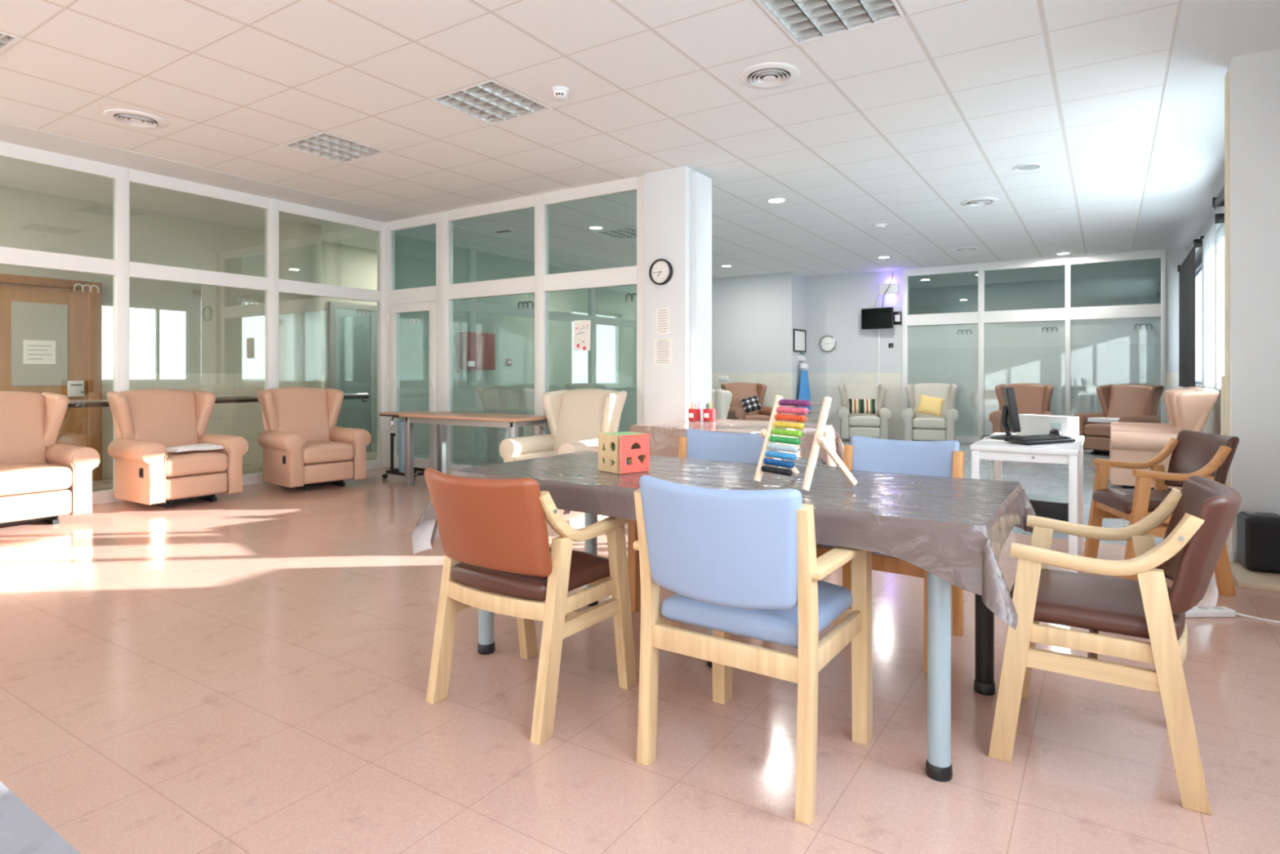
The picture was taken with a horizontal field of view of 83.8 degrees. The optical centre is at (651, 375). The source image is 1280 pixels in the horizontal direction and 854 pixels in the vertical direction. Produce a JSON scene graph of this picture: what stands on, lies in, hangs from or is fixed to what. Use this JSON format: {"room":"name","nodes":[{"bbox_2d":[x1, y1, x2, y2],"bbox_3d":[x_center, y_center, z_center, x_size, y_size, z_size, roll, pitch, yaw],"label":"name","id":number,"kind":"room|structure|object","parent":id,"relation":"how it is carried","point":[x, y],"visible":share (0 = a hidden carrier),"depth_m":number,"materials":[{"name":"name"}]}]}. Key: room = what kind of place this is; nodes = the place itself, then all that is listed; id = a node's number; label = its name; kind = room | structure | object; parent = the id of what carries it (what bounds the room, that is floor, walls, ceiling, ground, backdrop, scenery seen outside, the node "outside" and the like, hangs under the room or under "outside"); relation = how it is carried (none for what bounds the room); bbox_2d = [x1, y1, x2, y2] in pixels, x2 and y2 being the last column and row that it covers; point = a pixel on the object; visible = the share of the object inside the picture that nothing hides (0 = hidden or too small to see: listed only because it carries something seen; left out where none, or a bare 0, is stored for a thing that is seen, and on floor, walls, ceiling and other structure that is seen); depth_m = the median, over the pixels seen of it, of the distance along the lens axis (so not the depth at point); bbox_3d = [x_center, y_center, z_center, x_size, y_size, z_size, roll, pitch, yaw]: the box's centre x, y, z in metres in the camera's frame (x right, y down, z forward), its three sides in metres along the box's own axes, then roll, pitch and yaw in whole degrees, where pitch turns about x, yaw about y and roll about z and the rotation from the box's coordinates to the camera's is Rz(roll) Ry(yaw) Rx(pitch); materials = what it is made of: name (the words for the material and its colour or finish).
{"room":"care facility","nodes":[
{"label":"care facility","id":0,"kind":"room"},
{"bbox_2d":[0,185,377,388],"bbox_3d":[-6.891,-0.380,6.486,0.200,3.000,12.900,0,0,33],"label":"wall","id":1,"kind":"structure","parent":0,"point":[183,327],"depth_m":8.36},
{"bbox_2d":[0,273,102,480],"bbox_3d":[-6.236,0.060,7.222,0.110,2.120,1.105,0,0,33],"label":"door","id":2,"kind":"structure","parent":1,"relation":"in","point":[51,337],"depth_m":7.37,"materials":[{"name":"brown wood"}]},
{"bbox_2d":[102,373,324,479],"bbox_3d":[-5.264,0.545,8.829,0.015,1.150,2.600,0,0,33],"label":"trim","id":3,"kind":"structure","parent":1,"relation":"attached to","point":[244,420],"depth_m":8.76,"materials":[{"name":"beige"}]},
{"bbox_2d":[328,301,377,452],"bbox_3d":[-4.158,0.040,10.525,0.050,2.160,1.310,0,0,33],"label":"door","id":4,"kind":"structure","parent":1,"relation":"in","point":[352,335],"depth_m":10.30,"materials":[{"name":"clear glass"}]},
{"bbox_2d":[0,141,384,496],"bbox_3d":[-6.029,-0.380,4.493,0.080,3.000,10.270,0,0,33],"label":"wall","id":5,"kind":"structure","parent":0,"point":[121,268],"depth_m":6.84,"materials":[{"name":"white"}]},
{"bbox_2d":[67,393,368,408],"bbox_3d":[-5.143,0.266,6.069,0.115,0.105,6.280,0,0,33],"label":"handrail","id":6,"kind":"object","parent":5,"relation":"attached to","point":[99,402],"visible":0.39,"depth_m":7.30,"materials":[{"name":"wood"}]},
{"bbox_2d":[92,462,378,504],"bbox_3d":[-6.008,1.085,4.438,0.015,0.070,10.000,0,0,33],"label":"baseboard","id":7,"kind":"structure","parent":5,"relation":"attached to","point":[102,499],"depth_m":7.29,"materials":[{"name":"white"}]},
{"bbox_2d":[279,221,320,388],"bbox_3d":[-4.400,-0.380,8.894,0.500,3.000,0.500,0,0,33],"label":"column corridor","id":8,"kind":"structure","parent":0,"point":[300,242],"depth_m":8.68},
{"bbox_2d":[384,175,644,474],"bbox_3d":[-1.640,-0.380,7.733,3.899,3.000,0.080,0,0,33],"label":"wall","id":9,"kind":"structure","parent":0,"point":[445,291],"depth_m":7.65,"materials":[{"name":"white paint"}]},
{"bbox_2d":[386,301,435,469],"bbox_3d":[-2.842,0.122,8.476,0.836,1.975,0.104,0,0,33],"label":"door","id":10,"kind":"structure","parent":9,"relation":"in","point":[393,317],"depth_m":8.52,"materials":[{"name":"white metal"}]},
{"bbox_2d":[555,284,636,302],"bbox_3d":[-0.585,0.065,7.050,1.216,1.870,0.022,0,0,33],"label":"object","id":11,"kind":"structure","parent":9,"relation":"in","point":[634,284],"depth_m":6.79,"materials":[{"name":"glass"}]},
{"bbox_2d":[573,320,591,350],"bbox_3d":[-0.699,-0.404,7.120,0.210,0.302,0.007,2,1,33],"label":"poster","id":12,"kind":"object","parent":11,"relation":"attached to","point":[582,328],"visible":1,"depth_m":7.12,"materials":[{"name":"white paper"}]},
{"bbox_2d":[395,229,636,457],"bbox_3d":[-1.552,-0.380,11.630,0.150,3.000,6.580,0,0,33],"label":"wall","id":13,"kind":"structure","parent":0,"point":[610,363],"depth_m":10.50,"materials":[{"name":"grey"}]},
{"bbox_2d":[455,331,495,370],"bbox_3d":[-2.443,-0.340,9.933,0.178,0.520,0.600,0,0,33],"label":"upper cabinet","id":14,"kind":"object","parent":13,"relation":"attached to","point":[473,350],"visible":1,"depth_m":9.80,"materials":[{"name":"red metal"}]},
{"bbox_2d":[0,0,1182,278],"bbox_3d":[-0.530,-1.880,5.274,7.200,0.001,17.400,0,0,33],"label":"ceiling","id":15,"kind":"structure","parent":0,"point":[899,123],"depth_m":4.98,"materials":[{"name":"tile"}]},
{"bbox_2d":[0,31,22,53],"bbox_3d":[-3.916,-1.927,3.879,0.594,0.106,0.594,0,0,33],"label":"light","id":16,"kind":"object","parent":15,"relation":"attached to","point":[6,40],"visible":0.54,"depth_m":4.01,"materials":[{"name":"white plastic"}]},
{"bbox_2d":[103,109,167,128],"bbox_3d":[-3.774,-1.868,5.216,0.380,0.024,0.380,0,0,33],"label":"ceiling vent","id":17,"kind":"object","parent":15,"relation":"in","point":[133,118],"visible":1,"depth_m":5.18,"materials":[{"name":"white plastic"}]},
{"bbox_2d":[280,131,388,164],"bbox_3d":[-2.623,-1.927,5.900,0.594,0.106,0.594,0,0,33],"label":"light","id":18,"kind":"object","parent":15,"relation":"attached to","point":[323,144],"visible":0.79,"depth_m":5.91,"materials":[{"name":"white plastic"}]},
{"bbox_2d":[428,79,552,125],"bbox_3d":[-1.106,-1.927,4.930,0.594,0.106,0.594,0,0,33],"label":"light","id":19,"kind":"object","parent":15,"relation":"attached to","point":[491,102],"visible":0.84,"depth_m":4.93,"materials":[{"name":"white plastic"}]},
{"bbox_2d":[551,85,568,100],"bbox_3d":[-0.601,-1.848,4.682,0.110,0.064,0.110,0,0,33],"label":"smoke detector","id":20,"kind":"object","parent":15,"relation":"attached to","point":[560,93],"visible":1,"depth_m":4.65,"materials":[{"name":"white plastic"}]},
{"bbox_2d":[594,226,636,239],"bbox_3d":[-0.359,-1.927,9.438,0.594,0.106,0.594,0,0,33],"label":"light","id":21,"kind":"object","parent":15,"relation":"attached to","point":[625,233],"visible":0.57,"depth_m":9.44,"materials":[{"name":"white plastic"}]},
{"bbox_2d":[738,62,799,88],"bbox_3d":[0.734,-1.868,4.469,0.380,0.024,0.380,0,0,33],"label":"ceiling vent","id":22,"kind":"object","parent":15,"relation":"in","point":[766,75],"visible":1,"depth_m":4.45,"materials":[{"name":"white plastic"}]},
{"bbox_2d":[755,0,905,45],"bbox_3d":[0.915,-1.927,3.637,0.594,0.106,0.594,0,0,33],"label":"light","id":23,"kind":"object","parent":15,"relation":"attached to","point":[804,21],"visible":1,"depth_m":3.73,"materials":[{"name":"white plastic"}]},
{"bbox_2d":[960,197,999,206],"bbox_3d":[3.542,-1.868,7.706,0.380,0.024,0.380,0,0,33],"label":"ceiling vent","id":24,"kind":"object","parent":15,"relation":"in","point":[980,202],"visible":1,"depth_m":7.67,"materials":[{"name":"white plastic"}]},
{"bbox_2d":[0,429,1279,853],"bbox_3d":[-0.376,1.170,7.067,10.550,0.100,20.900,0,0,33],"label":"floor","id":25,"kind":"structure","parent":0,"point":[247,671],"depth_m":2.32,"materials":[{"name":"tile"}]},
{"bbox_2d":[0,391,100,525],"bbox_3d":[-4.862,0.620,5.402,0.849,1.000,0.859,0,0,33],"label":"recliner","id":26,"kind":"object","parent":25,"relation":"on","point":[43,479],"visible":1,"depth_m":5.46,"materials":[{"name":"beige leather"}]},
{"bbox_2d":[0,462,72,496],"bbox_3d":[-4.745,0.762,5.327,0.565,0.185,0.524,0,0,33],"label":"seat cushion","id":27,"kind":"object","parent":26,"relation":"on","point":[16,479],"depth_m":5.23,"materials":[{"name":"beige leather"}]},
{"bbox_2d":[106,388,248,507],"bbox_3d":[-4.267,0.620,6.387,0.849,1.000,0.859,0,0,33],"label":"recliner","id":28,"kind":"object","parent":25,"relation":"on","point":[147,422],"visible":0.98,"depth_m":6.25,"materials":[{"name":"beige leather"}]},
{"bbox_2d":[166,443,223,452],"bbox_3d":[-4.052,0.635,6.285,0.270,0.041,0.400,0,0,28],"label":"folded towel","id":29,"kind":"object","parent":28,"relation":"on","point":[201,446],"visible":0.87,"depth_m":6.24,"materials":[{"name":"white fabric"}]},
{"bbox_2d":[164,450,228,477],"bbox_3d":[-4.150,0.762,6.312,0.565,0.185,0.524,0,0,33],"label":"seat cushion","id":30,"kind":"object","parent":28,"relation":"on","point":[188,464],"depth_m":6.17,"materials":[{"name":"beige leather"}]},
{"bbox_2d":[256,386,370,490],"bbox_3d":[-3.490,0.620,7.305,0.849,1.000,0.859,0,0,41],"label":"recliner","id":31,"kind":"object","parent":25,"relation":"on","point":[303,446],"visible":1,"depth_m":7.18,"materials":[{"name":"beige leather"}]},
{"bbox_2d":[302,440,354,464],"bbox_3d":[-3.384,0.762,7.214,0.565,0.185,0.524,0,0,41],"label":"seat cushion","id":32,"kind":"object","parent":31,"relation":"on","point":[313,452],"depth_m":7.05,"materials":[{"name":"beige leather"}]},
{"bbox_2d":[378,410,433,478],"bbox_3d":[-2.626,0.758,7.770,0.561,0.724,0.456,0,0,33],"label":"table","id":33,"kind":"object","parent":25,"relation":"on","point":[394,414],"visible":0.47,"depth_m":7.74,"materials":[{"name":"beige laminate"}]},
{"bbox_2d":[398,417,404,471],"bbox_3d":[-2.664,0.738,7.712,0.144,0.580,0.144,0,0,33],"label":"table leg","id":34,"kind":"object","parent":33,"relation":"attached to","point":[402,423],"visible":0.43,"depth_m":7.64,"materials":[{"name":"metal"}]},
{"bbox_2d":[398,411,549,486],"bbox_3d":[-1.753,0.752,7.057,1.600,0.735,0.560,0,0,33],"label":"table","id":35,"kind":"object","parent":25,"relation":"on","point":[512,421],"visible":0.65,"depth_m":7.00,"materials":[{"name":"beige laminate"}]},
{"bbox_2d":[477,386,551,463],"bbox_3d":[-1.544,0.620,8.626,0.859,1.000,0.849,0,0,33],"label":"recliner","id":36,"kind":"object","parent":25,"relation":"on","point":[495,399],"visible":0.45,"depth_m":8.33,"materials":[{"name":"beige leather"}]},
{"bbox_2d":[424,466,636,744],"bbox_3d":[-0.439,0.715,2.487,0.544,0.809,0.607,0,0,34],"label":"wooden armchair","id":37,"kind":"object","parent":25,"relation":"on","point":[493,532],"visible":1,"depth_m":2.29,"materials":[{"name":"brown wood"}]},
{"bbox_2d":[499,388,626,462],"bbox_3d":[-0.760,0.620,6.382,0.859,1.000,0.849,0,0,33],"label":"recliner","id":38,"kind":"object","parent":25,"relation":"on","point":[575,418],"visible":0.5,"depth_m":6.48,"materials":[{"name":"beige leather"}]},
{"bbox_2d":[515,449,559,461],"bbox_3d":[-0.835,0.762,6.265,0.524,0.185,0.565,0,0,33],"label":"seat cushion","id":39,"kind":"object","parent":38,"relation":"on","point":[520,455],"depth_m":6.18,"materials":[{"name":"beige leather"}]},
{"bbox_2d":[627,428,773,611],"bbox_3d":[0.262,0.702,3.509,0.576,0.838,0.582,0,0,33],"label":"armchair","id":40,"kind":"object","parent":25,"relation":"on","point":[746,447],"visible":0.17,"depth_m":3.67,"materials":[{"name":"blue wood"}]},
{"bbox_2d":[711,389,732,419],"bbox_3d":[0.499,0.620,7.675,0.859,1.000,0.849,0,0,21],"label":"recliner","id":41,"kind":"object","parent":25,"relation":"on","point":[721,398],"visible":0.15,"depth_m":7.23,"materials":[{"name":"beige leather"}]},
{"bbox_2d":[477,512,995,782],"bbox_3d":[0.252,0.752,2.715,1.958,0.735,0.875,0,0,33],"label":"dining table","id":42,"kind":"object","parent":25,"relation":"on","point":[939,767],"visible":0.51,"depth_m":1.99,"materials":[{"name":"grey metal"}]},
{"bbox_2d":[412,450,1036,630],"bbox_3d":[0.212,0.557,2.740,2.228,0.355,1.076,0,0,33],"label":"tablecloth","id":43,"kind":"object","parent":42,"relation":"on","point":[956,530],"visible":0.74,"depth_m":2.31,"materials":[{"name":"plastic"}]},
{"bbox_2d":[598,431,649,474],"bbox_3d":[-0.113,0.305,2.856,0.148,0.148,0.150,0,0,-37],"label":"shape sorter","id":44,"kind":"object","parent":43,"relation":"on","point":[614,448],"visible":1,"depth_m":2.81,"materials":[{"name":"red paint"}]},
{"bbox_2d":[753,395,857,491],"bbox_3d":[0.524,0.223,2.482,0.230,0.308,0.309,0,0,-32],"label":"abacus","id":45,"kind":"object","parent":43,"relation":"on","point":[770,442],"visible":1,"depth_m":2.45,"materials":[{"name":"multicoloured wood"}]},
{"bbox_2d":[720,382,781,421],"bbox_3d":[1.714,0.620,12.628,0.859,1.000,0.849,0,0,-15],"label":"recliner","id":46,"kind":"object","parent":25,"relation":"on","point":[740,390],"visible":0.52,"depth_m":12.76,"materials":[{"name":"brown leather"}]},
{"bbox_2d":[739,395,761,413],"bbox_3d":[1.737,0.500,12.493,0.372,0.324,0.175,0,0,-7],"label":"cushion","id":47,"kind":"object","parent":46,"relation":"on","point":[750,404],"visible":0.98,"depth_m":12.44,"materials":[{"name":"fabric"}]},
{"bbox_2d":[744,413,770,421],"bbox_3d":[1.751,0.762,12.494,0.524,0.185,0.565,0,0,-15],"label":"seat cushion","id":48,"kind":"object","parent":46,"relation":"on","point":[748,416],"depth_m":12.25,"materials":[{"name":"brown leather"}]},
{"bbox_2d":[632,475,872,824],"bbox_3d":[0.301,0.702,2.114,0.576,0.838,0.582,0,0,34],"label":"armchair","id":49,"kind":"object","parent":25,"relation":"on","point":[743,562],"visible":0.98,"depth_m":1.91,"materials":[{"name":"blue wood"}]},
{"bbox_2d":[817,457,825,467],"bbox_3d":[0.623,0.752,5.537,1.120,0.735,1.100,0,0,45],"label":"side table","id":50,"kind":"object","parent":25,"relation":"on","point":[820,461],"visible":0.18,"depth_m":5.50,"materials":[{"name":"beige laminate"}]},
{"bbox_2d":[628,418,844,469],"bbox_3d":[0.623,0.632,5.537,1.481,0.505,1.461,0,0,45],"label":"tablecloth","id":51,"kind":"object","parent":50,"relation":"on","point":[664,437],"visible":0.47,"depth_m":5.32,"materials":[{"name":"clear plastic"}]},
{"bbox_2d":[836,382,891,439],"bbox_3d":[3.660,0.620,12.374,0.859,1.000,0.849,0,0,13],"label":"recliner","id":52,"kind":"object","parent":25,"relation":"on","point":[864,424],"visible":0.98,"depth_m":12.05,"materials":[{"name":"beige leather"}]},
{"bbox_2d":[848,398,875,413],"bbox_3d":[3.596,0.520,12.207,0.440,0.250,0.166,0,0,13],"label":"cushion","id":53,"kind":"object","parent":52,"relation":"on","point":[855,406],"visible":0.99,"depth_m":12.16,"materials":[{"name":"fabric"}]},
{"bbox_2d":[848,413,879,426],"bbox_3d":[3.630,0.762,12.238,0.524,0.185,0.565,0,0,13],"label":"seat cushion","id":54,"kind":"object","parent":52,"relation":"on","point":[855,420],"depth_m":11.98,"materials":[{"name":"beige leather"}]},
{"bbox_2d":[815,435,964,672],"bbox_3d":[1.012,0.702,3.065,0.576,0.838,0.582,0,0,35],"label":"armchair","id":55,"kind":"object","parent":25,"relation":"on","point":[930,458],"visible":0.29,"depth_m":3.18,"materials":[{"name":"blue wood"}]},
{"bbox_2d":[901,382,959,440],"bbox_3d":[4.628,0.620,11.839,0.859,1.000,0.849,0,0,25],"label":"recliner","id":56,"kind":"object","parent":25,"relation":"on","point":[917,426],"visible":0.96,"depth_m":11.60,"materials":[{"name":"beige leather"}]},
{"bbox_2d":[912,416,946,429],"bbox_3d":[4.570,0.762,11.712,0.524,0.185,0.565,0,0,25],"label":"seat cushion","id":57,"kind":"object","parent":56,"relation":"on","point":[918,422],"depth_m":11.47,"materials":[{"name":"beige leather"}]},
{"bbox_2d":[916,394,944,417],"bbox_3d":[4.542,0.485,11.625,0.426,0.358,0.187,0,0,25],"label":"cushion","id":58,"kind":"object","parent":56,"relation":"on","point":[927,405],"visible":1,"depth_m":11.57,"materials":[{"name":"yellow fabric"}]},
{"bbox_2d":[988,383,1054,433],"bbox_3d":[5.759,0.620,11.079,0.859,1.000,0.849,0,0,33],"label":"recliner","id":59,"kind":"object","parent":25,"relation":"on","point":[1031,398],"visible":0.41,"depth_m":11.16,"materials":[{"name":"brown leather"}]},
{"bbox_2d":[970,432,1084,573],"bbox_3d":[2.277,0.752,4.283,0.520,0.735,1.030,0,0,33],"label":"desk","id":60,"kind":"object","parent":25,"relation":"on","point":[1071,454],"visible":0.65,"depth_m":3.89,"materials":[{"name":"white wood"}]},
{"bbox_2d":[990,386,1020,439],"bbox_3d":[2.197,0.227,4.362,0.230,0.315,0.420,0,0,23],"label":"monitor","id":61,"kind":"object","parent":60,"relation":"on","point":[1010,419],"visible":0.96,"depth_m":4.23,"materials":[{"name":"black plastic"}]},
{"bbox_2d":[1004,434,1075,444],"bbox_3d":[2.234,0.365,4.103,0.440,0.036,0.150,0,0,-27],"label":"keyboard","id":62,"kind":"object","parent":60,"relation":"on","point":[1043,438],"visible":1,"depth_m":4.05,"materials":[{"name":"black plastic"}]},
{"bbox_2d":[1016,413,1079,437],"bbox_3d":[2.524,0.319,4.558,0.121,0.130,0.340,0,0,-29],"label":"cardboard box","id":63,"kind":"object","parent":60,"relation":"on","point":[1030,424],"visible":0.76,"depth_m":4.50,"materials":[{"name":"white cardboard"}]},
{"bbox_2d":[1026,493,1068,521],"bbox_3d":[2.978,1.023,5.396,0.340,0.194,0.280,0,0,41],"label":"case","id":64,"kind":"object","parent":25,"relation":"on","point":[1045,506],"visible":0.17,"depth_m":5.27,"materials":[{"name":"black plastic"}]},
{"bbox_2d":[988,475,1241,814],"bbox_3d":[1.385,0.715,2.153,0.607,0.809,0.544,0,0,33],"label":"wooden armchair","id":65,"kind":"object","parent":25,"relation":"on","point":[1204,512],"visible":0.96,"depth_m":1.98,"materials":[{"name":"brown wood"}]},
{"bbox_2d":[1072,384,1164,453],"bbox_3d":[6.664,0.620,10.177,0.849,1.000,0.859,0,0,-25],"label":"recliner","id":66,"kind":"object","parent":25,"relation":"on","point":[1138,403],"visible":0.75,"depth_m":10.16,"materials":[{"name":"brown leather"}]},
{"bbox_2d":[1083,422,1110,437],"bbox_3d":[6.539,0.762,10.117,0.565,0.185,0.524,0,0,-25],"label":"seat cushion","id":67,"kind":"object","parent":66,"relation":"on","point":[1090,429],"depth_m":10.06,"materials":[{"name":"brown leather"}]},
{"bbox_2d":[1109,386,1202,459],"bbox_3d":[5.622,0.620,7.978,0.849,1.000,0.859,0,0,33],"label":"recliner","id":68,"kind":"object","parent":25,"relation":"on","point":[1171,424],"visible":0.16,"depth_m":8.10,"materials":[{"name":"beige leather"}]},
{"bbox_2d":[1083,430,1239,595],"bbox_3d":[2.805,0.715,3.922,0.607,0.809,0.544,0,0,11],"label":"wooden armchair","id":69,"kind":"object","parent":25,"relation":"on","point":[1194,453],"visible":0.75,"depth_m":3.89,"materials":[{"name":"brown wood"}]},
{"bbox_2d":[1109,388,1219,489],"bbox_3d":[5.035,0.620,7.059,0.849,1.000,0.859,0,0,33],"label":"recliner","id":70,"kind":"object","parent":25,"relation":"on","point":[1192,409],"visible":0.62,"depth_m":6.80,"materials":[{"name":"beige leather"}]},
{"bbox_2d":[1185,606,1235,617],"bbox_3d":[2.548,1.102,3.332,0.320,0.036,0.070,0,0,-1],"label":"power strip","id":71,"kind":"object","parent":25,"relation":"on","point":[1196,611],"visible":0.56,"depth_m":3.30,"materials":[{"name":"white plastic"}]},
{"bbox_3d":[-1.411,0.753,0.670,2.100,0.735,0.848,0,0,33],"label":"dining table","id":72,"kind":"object","parent":25,"relation":"on","visible":0},
{"bbox_2d":[0,781,80,853],"bbox_3d":[-1.411,0.495,0.670,2.276,0.230,1.024,0,0,33],"label":"tablecloth","id":73,"kind":"object","parent":72,"relation":"on","point":[22,830],"visible":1,"depth_m":0.59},
{"bbox_2d":[644,165,704,423],"bbox_3d":[0.217,-0.380,6.657,0.450,3.000,0.390,0,0,33],"label":"column","id":74,"kind":"structure","parent":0,"point":[667,193],"depth_m":6.47,"materials":[{"name":"white paint"}]},
{"bbox_2d":[648,258,672,284],"bbox_3d":[0.079,-0.945,6.488,0.236,0.236,0.045,0,0,33],"label":"wall clock","id":75,"kind":"object","parent":74,"relation":"attached to","point":[660,271],"visible":1,"depth_m":6.48,"materials":[{"name":"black plastic"}]},
{"bbox_2d":[653,337,671,364],"bbox_3d":[0.099,-0.220,6.500,0.190,0.240,0.003,0,0,33],"label":"notice","id":76,"kind":"object","parent":74,"relation":"attached to","point":[662,347],"visible":1,"depth_m":6.50,"materials":[{"name":"white paper"}]},
{"bbox_2d":[655,307,670,334],"bbox_3d":[0.099,-0.500,6.500,0.150,0.240,0.003,0,0,33],"label":"notice","id":77,"kind":"object","parent":74,"relation":"attached to","point":[662,314],"visible":1,"depth_m":6.50,"materials":[{"name":"white paper"}]},
{"bbox_2d":[690,171,711,419],"bbox_3d":[0.452,-0.360,6.561,0.070,2.960,0.300,0,0,33],"label":"pillar","id":78,"kind":"structure","parent":74,"relation":"attached to","point":[700,184],"depth_m":6.48,"materials":[{"name":"white paint"}]},
{"bbox_2d":[711,271,806,373],"bbox_3d":[1.652,-0.380,14.020,2.670,3.000,0.900,0,0,33],"label":"wall","id":79,"kind":"structure","parent":0,"point":[754,317],"depth_m":13.31,"materials":[{"name":"white paint"}]},
{"bbox_2d":[793,328,805,352],"bbox_3d":[2.743,-0.650,13.227,0.020,0.420,0.600,0,0,33],"label":"framed notice","id":80,"kind":"object","parent":79,"relation":"attached to","point":[799,335],"visible":1,"depth_m":13.22,"materials":[{"name":"black plastic"}]},
{"bbox_2d":[711,373,902,439],"bbox_3d":[2.354,0.535,13.475,4.440,1.170,0.762,0,0,33],"label":"trim","id":81,"kind":"structure","parent":79,"relation":"attached to","point":[787,385],"depth_m":13.13,"materials":[{"name":"beige paint"}]},
{"bbox_3d":[2.769,-0.190,13.187,0.113,0.044,0.024,0,0,33],"label":"coat hook","id":82,"kind":"object","parent":79,"relation":"attached to","visible":0},
{"bbox_2d":[798,370,811,415],"bbox_3d":[2.824,0.310,13.171,0.134,0.819,0.557,0,0,33],"label":"apron","id":83,"kind":"object","parent":82,"relation":"hanging from","point":[804,393],"visible":0.76,"depth_m":13.07,"materials":[{"name":"blue"}]},
{"bbox_2d":[806,269,909,408],"bbox_3d":[3.758,-0.380,13.118,1.850,3.000,0.150,0,0,33],"label":"wall","id":84,"kind":"structure","parent":0,"point":[834,303],"depth_m":13.10,"materials":[{"name":"white paint"}]},
{"bbox_2d":[819,335,835,351],"bbox_3d":[3.279,-0.600,13.307,0.310,0.310,0.045,0,0,33],"label":"wall clock","id":85,"kind":"object","parent":84,"relation":"attached to","point":[827,343],"visible":1,"depth_m":13.30,"materials":[{"name":"grey metal"}]},
{"bbox_2d":[861,306,893,329],"bbox_3d":[4.043,-1.020,12.727,0.570,0.370,0.181,0,0,39],"label":"television","id":86,"kind":"object","parent":84,"relation":"attached to","point":[875,317],"visible":1,"depth_m":12.64,"materials":[{"name":"black plastic"}]},
{"bbox_2d":[879,283,898,294],"bbox_3d":[4.216,-1.535,12.657,0.320,0.190,0.130,0,0,33],"label":"lamp","id":87,"kind":"object","parent":84,"relation":"attached to","point":[893,288],"visible":1,"depth_m":12.60,"materials":[{"name":"white plastic"}]},
{"bbox_2d":[909,273,1160,431],"bbox_3d":[7.098,-0.380,14.572,6.050,3.000,0.200,0,0,33],"label":"wall","id":88,"kind":"structure","parent":0,"point":[1107,351],"depth_m":14.12,"materials":[{"name":"grey"}]},
{"bbox_2d":[902,247,1189,442],"bbox_3d":[6.168,-0.380,11.552,4.060,3.000,0.190,0,0,33],"label":"window frame","id":89,"kind":"structure","parent":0,"point":[1067,313],"depth_m":11.22,"materials":[{"name":"white metal"}]},
{"bbox_2d":[1165,372,1185,423],"bbox_3d":[7.706,0.535,10.460,0.268,1.170,0.012,0,0,33],"label":"trim","id":90,"kind":"structure","parent":89,"relation":"attached to","point":[1171,378],"depth_m":10.49,"materials":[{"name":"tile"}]},
{"bbox_2d":[1189,206,1224,386],"bbox_3d":[5.892,-0.480,7.241,0.120,3.200,7.550,0,0,33],"label":"wall","id":91,"kind":"structure","parent":0,"point":[1220,231],"depth_m":8.37,"materials":[{"name":"white paint"}]},
{"bbox_2d":[0,0,1279,288],"bbox_3d":[-0.376,-1.903,7.067,10.550,0.054,20.900,0,0,33],"label":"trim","id":92,"kind":"structure","parent":91,"relation":"attached to","point":[1186,170],"depth_m":6.83,"materials":[{"name":"white paint"}]},
{"bbox_2d":[1177,239,1202,387],"bbox_3d":[7.085,-0.727,9.357,0.149,1.766,2.340,0,0,33],"label":"roller blind","id":93,"kind":"object","parent":91,"relation":"attached to","point":[1186,270],"visible":0.83,"depth_m":9.27,"materials":[{"name":"grey fabric"}]},
{"bbox_2d":[1195,266,1202,385],"bbox_3d":[7.172,-0.655,9.242,0.060,1.550,2.100,0,0,33],"label":"window","id":94,"kind":"structure","parent":91,"relation":"in","point":[1198,275],"depth_m":9.86,"materials":[{"name":"white"}]},
{"bbox_2d":[1202,390,1221,435],"bbox_3d":[5.835,0.637,7.275,0.012,0.965,7.455,0,0,33],"label":"trim","id":95,"kind":"structure","parent":91,"relation":"attached to","point":[1213,424],"depth_m":7.80,"materials":[{"name":"paint"}]},
{"bbox_2d":[1200,213,1224,390],"bbox_3d":[6.076,-0.741,7.729,0.094,1.778,1.370,0,0,33],"label":"window","id":96,"kind":"structure","parent":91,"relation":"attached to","point":[1208,242],"depth_m":7.64,"materials":[{"name":"white"}]},
{"bbox_2d":[1216,240,1224,386],"bbox_3d":[6.175,-0.655,7.684,0.060,1.550,1.000,0,0,33],"label":"window","id":97,"kind":"structure","parent":91,"relation":"in","point":[1220,250],"depth_m":7.93,"materials":[{"name":"white"}]},
{"bbox_2d":[1221,71,1230,549],"bbox_3d":[3.451,-0.345,4.286,0.037,2.930,0.100,0,0,33],"label":"trim","id":98,"kind":"structure","parent":91,"relation":"attached to","point":[1225,380],"depth_m":4.24,"materials":[{"name":"beige paint"}]},
{"bbox_2d":[1227,48,1279,561],"bbox_3d":[3.621,-0.480,4.165,0.390,3.200,0.160,0,0,33],"label":"wall","id":99,"kind":"structure","parent":91,"relation":"attached to","point":[1255,77],"depth_m":4.14,"materials":[{"name":"white paint"}]},
{"bbox_2d":[1229,560,1279,591],"bbox_3d":[3.453,1.105,3.940,0.410,0.030,0.640,0,0,33],"label":"trim","id":100,"kind":"structure","parent":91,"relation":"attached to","point":[1243,577],"depth_m":3.84,"materials":[{"name":"beige"}]},
{"bbox_2d":[1236,511,1279,573],"bbox_3d":[3.466,0.931,4.004,0.253,0.318,0.206,0,0,25],"label":"loudspeaker","id":101,"kind":"object","parent":100,"relation":"on","point":[1258,534],"visible":1,"depth_m":3.94,"materials":[{"name":"black plastic"}]},
{"bbox_2d":[1250,521,1279,568],"bbox_3d":[3.401,0.935,3.925,0.170,0.250,0.008,0,0,25],"label":"grille","id":102,"kind":"object","parent":101,"relation":"attached to","point":[1264,535],"depth_m":3.93,"materials":[{"name":"black fabric"}]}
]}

